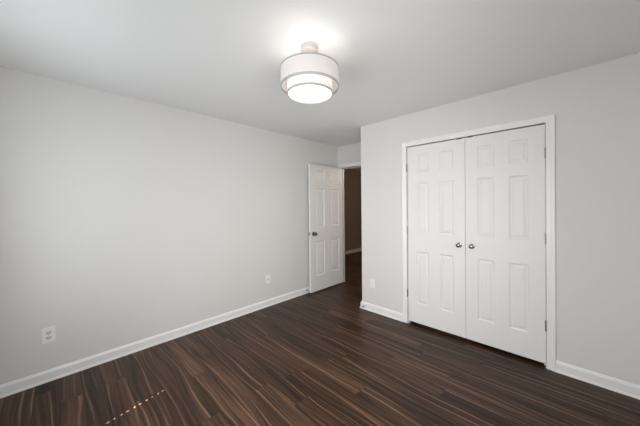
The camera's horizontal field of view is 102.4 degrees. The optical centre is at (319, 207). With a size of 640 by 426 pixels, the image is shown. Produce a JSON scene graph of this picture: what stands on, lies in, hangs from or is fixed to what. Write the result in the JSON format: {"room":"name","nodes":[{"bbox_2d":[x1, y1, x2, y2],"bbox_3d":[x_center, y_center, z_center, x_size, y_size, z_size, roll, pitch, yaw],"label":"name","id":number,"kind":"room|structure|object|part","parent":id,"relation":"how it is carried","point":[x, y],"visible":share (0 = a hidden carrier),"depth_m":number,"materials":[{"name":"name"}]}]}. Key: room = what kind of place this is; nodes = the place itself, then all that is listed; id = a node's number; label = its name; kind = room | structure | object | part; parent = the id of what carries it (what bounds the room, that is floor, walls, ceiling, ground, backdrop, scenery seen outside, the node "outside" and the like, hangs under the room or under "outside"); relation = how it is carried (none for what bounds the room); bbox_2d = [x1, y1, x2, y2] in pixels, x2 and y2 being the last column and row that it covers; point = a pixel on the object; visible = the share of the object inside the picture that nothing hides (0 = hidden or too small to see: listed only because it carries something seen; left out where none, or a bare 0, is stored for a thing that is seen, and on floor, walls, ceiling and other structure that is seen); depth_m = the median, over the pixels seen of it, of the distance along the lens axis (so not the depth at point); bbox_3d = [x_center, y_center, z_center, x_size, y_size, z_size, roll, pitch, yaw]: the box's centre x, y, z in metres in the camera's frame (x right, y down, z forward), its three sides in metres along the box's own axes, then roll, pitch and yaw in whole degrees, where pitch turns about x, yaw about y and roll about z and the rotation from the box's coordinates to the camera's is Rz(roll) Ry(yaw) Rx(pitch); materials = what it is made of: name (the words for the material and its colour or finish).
{"room":"empty bedroom","nodes":[
{"label":"empty bedroom","id":0,"kind":"room"},
{"bbox_2d":[0,66,337,384],"bbox_3d":[-1.166,0.160,3.196,0.110,2.440,4.192,0,1,44],"label":"wall","id":1,"kind":"structure","parent":0,"point":[124,220],"depth_m":2.43,"materials":[{"name":"paint"}]},
{"bbox_2d":[42,326,55,343],"bbox_3d":[-2.179,1.028,2.067,0.009,0.121,0.076,0,1,44],"label":"wall outlet","id":2,"kind":"object","parent":1,"relation":"attached to","point":[48,334],"visible":1,"depth_m":2.07,"materials":[{"name":"plastic"}]},
{"bbox_2d":[0,287,309,398],"bbox_3d":[-1.069,1.333,3.199,0.020,0.092,4.082,0,1,44],"label":"baseboard","id":3,"kind":"structure","parent":1,"relation":"attached to","point":[7,389],"depth_m":2.42,"materials":[{"name":"paint"}]},
{"bbox_2d":[266,274,269,283],"bbox_3d":[-0.717,0.998,3.564,0.017,0.121,0.076,0,1,44],"label":"wall outlet","id":4,"kind":"object","parent":1,"relation":"attached to","point":[267,276],"visible":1,"depth_m":3.56,"materials":[{"name":"plastic"}]},
{"bbox_2d":[0,0,639,169],"bbox_3d":[0.959,-1.135,3.856,5.340,0.100,8.130,0,1,44],"label":"ceiling","id":5,"kind":"structure","parent":0,"point":[221,59],"depth_m":1.71,"materials":[{"name":"paint"}]},
{"bbox_2d":[280,41,338,103],"bbox_3d":[-0.068,-0.901,1.701,0.383,0.320,0.383,0,1,44],"label":"ceiling light","id":6,"kind":"object","parent":5,"relation":"attached to","point":[309,76],"visible":1,"depth_m":1.58,"materials":[{"name":"metal"}]},
{"bbox_3d":[-0.067,-0.816,1.701,0.298,0.149,0.298,0,1,44],"label":"lamp shade","id":7,"kind":"part","parent":6,"relation":"part of","materials":[{"name":"white fabric"}]},
{"bbox_2d":[288,85,330,99],"bbox_3d":[-0.067,-0.767,1.702,0.290,0.003,0.290,0,1,44],"label":"diffuser","id":8,"kind":"object","parent":6,"relation":"attached to","point":[303,92],"depth_m":1.72,"materials":[{"name":"white glass"}]},
{"bbox_3d":[-0.067,-0.848,1.701,0.380,0.123,0.380,0,1,44],"label":"lamp shade","id":9,"kind":"part","parent":6,"relation":"part of","materials":[{"name":"white fabric"}]},
{"bbox_2d":[0,251,639,425],"bbox_3d":[0.983,1.394,3.873,5.340,0.080,8.130,0,1,44],"label":"floor","id":10,"kind":"structure","parent":0,"point":[318,358],"depth_m":2.02,"materials":[{"name":"brown wood"}]},
{"bbox_2d":[338,142,360,279],"bbox_3d":[0.729,0.133,4.354,1.212,2.440,0.110,0,1,44],"label":"wall","id":11,"kind":"structure","parent":0,"point":[351,153],"depth_m":4.47,"materials":[{"name":"paint"}]},
{"bbox_2d":[308,164,342,292],"bbox_3d":[0.117,0.329,4.311,0.163,2.020,0.814,0,1,44],"label":"door","id":12,"kind":"structure","parent":11,"relation":"in","point":[324,182],"depth_m":4.25,"materials":[{"name":"paint"}]},
{"bbox_2d":[338,162,360,281],"bbox_3d":[0.702,0.298,4.370,0.926,2.111,0.128,0,1,44],"label":"trim","id":13,"kind":"structure","parent":11,"relation":"attached to","point":[351,165],"depth_m":4.64,"materials":[{"name":"paint"}]},
{"bbox_2d":[345,169,361,250],"bbox_3d":[1.623,0.112,6.155,3.080,2.440,3.938,0,1,44],"label":"wall","id":14,"kind":"structure","parent":0,"point":[353,220],"depth_m":7.54,"materials":[{"name":"paint"}]},
{"bbox_2d":[345,248,361,253],"bbox_3d":[1.634,1.286,6.163,2.860,0.092,3.718,0,1,44],"label":"baseboard","id":15,"kind":"structure","parent":14,"relation":"attached to","point":[357,249],"depth_m":7.52,"materials":[{"name":"paint"}]},
{"bbox_2d":[361,53,639,384],"bbox_3d":[1.726,0.134,2.819,2.578,2.440,0.699,0,1,44],"label":"wall","id":16,"kind":"structure","parent":0,"point":[596,108],"depth_m":2.03,"materials":[{"name":"paint"}]},
{"bbox_2d":[370,278,374,288],"bbox_3d":[0.683,0.993,3.355,0.076,0.121,0.008,0,1,44],"label":"wall outlet","id":17,"kind":"object","parent":16,"relation":"attached to","point":[372,281],"visible":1,"depth_m":3.35,"materials":[{"name":"plastic"}]},
{"bbox_2d":[360,301,402,321],"bbox_3d":[1.005,1.310,3.526,0.616,0.092,0.719,0,1,44],"label":"baseboard","id":18,"kind":"structure","parent":16,"relation":"attached to","point":[389,313],"depth_m":3.25,"materials":[{"name":"paint"}]},
{"bbox_2d":[406,138,465,337],"bbox_3d":[1.235,0.314,2.806,0.621,2.025,0.087,0,1,44],"label":"door","id":19,"kind":"structure","parent":16,"relation":"in","point":[436,171],"depth_m":2.78,"materials":[{"name":"paint"}]},
{"bbox_2d":[401,114,555,371],"bbox_3d":[1.494,0.297,2.624,1.342,2.121,0.128,0,1,44],"label":"trim","id":20,"kind":"structure","parent":16,"relation":"attached to","point":[548,120],"depth_m":2.15,"materials":[{"name":"paint"}]},
{"bbox_2d":[465,124,546,363],"bbox_3d":[1.683,0.312,2.370,0.621,2.025,0.087,0,1,44],"label":"door","id":21,"kind":"structure","parent":16,"relation":"in","point":[506,241],"depth_m":2.35,"materials":[{"name":"paint"}]},
{"bbox_2d":[556,360,639,399],"bbox_3d":[2.178,1.310,1.897,0.650,0.092,0.020,0,1,44],"label":"baseboard","id":22,"kind":"structure","parent":16,"relation":"attached to","point":[601,380],"depth_m":1.95,"materials":[{"name":"paint"}]}
]}

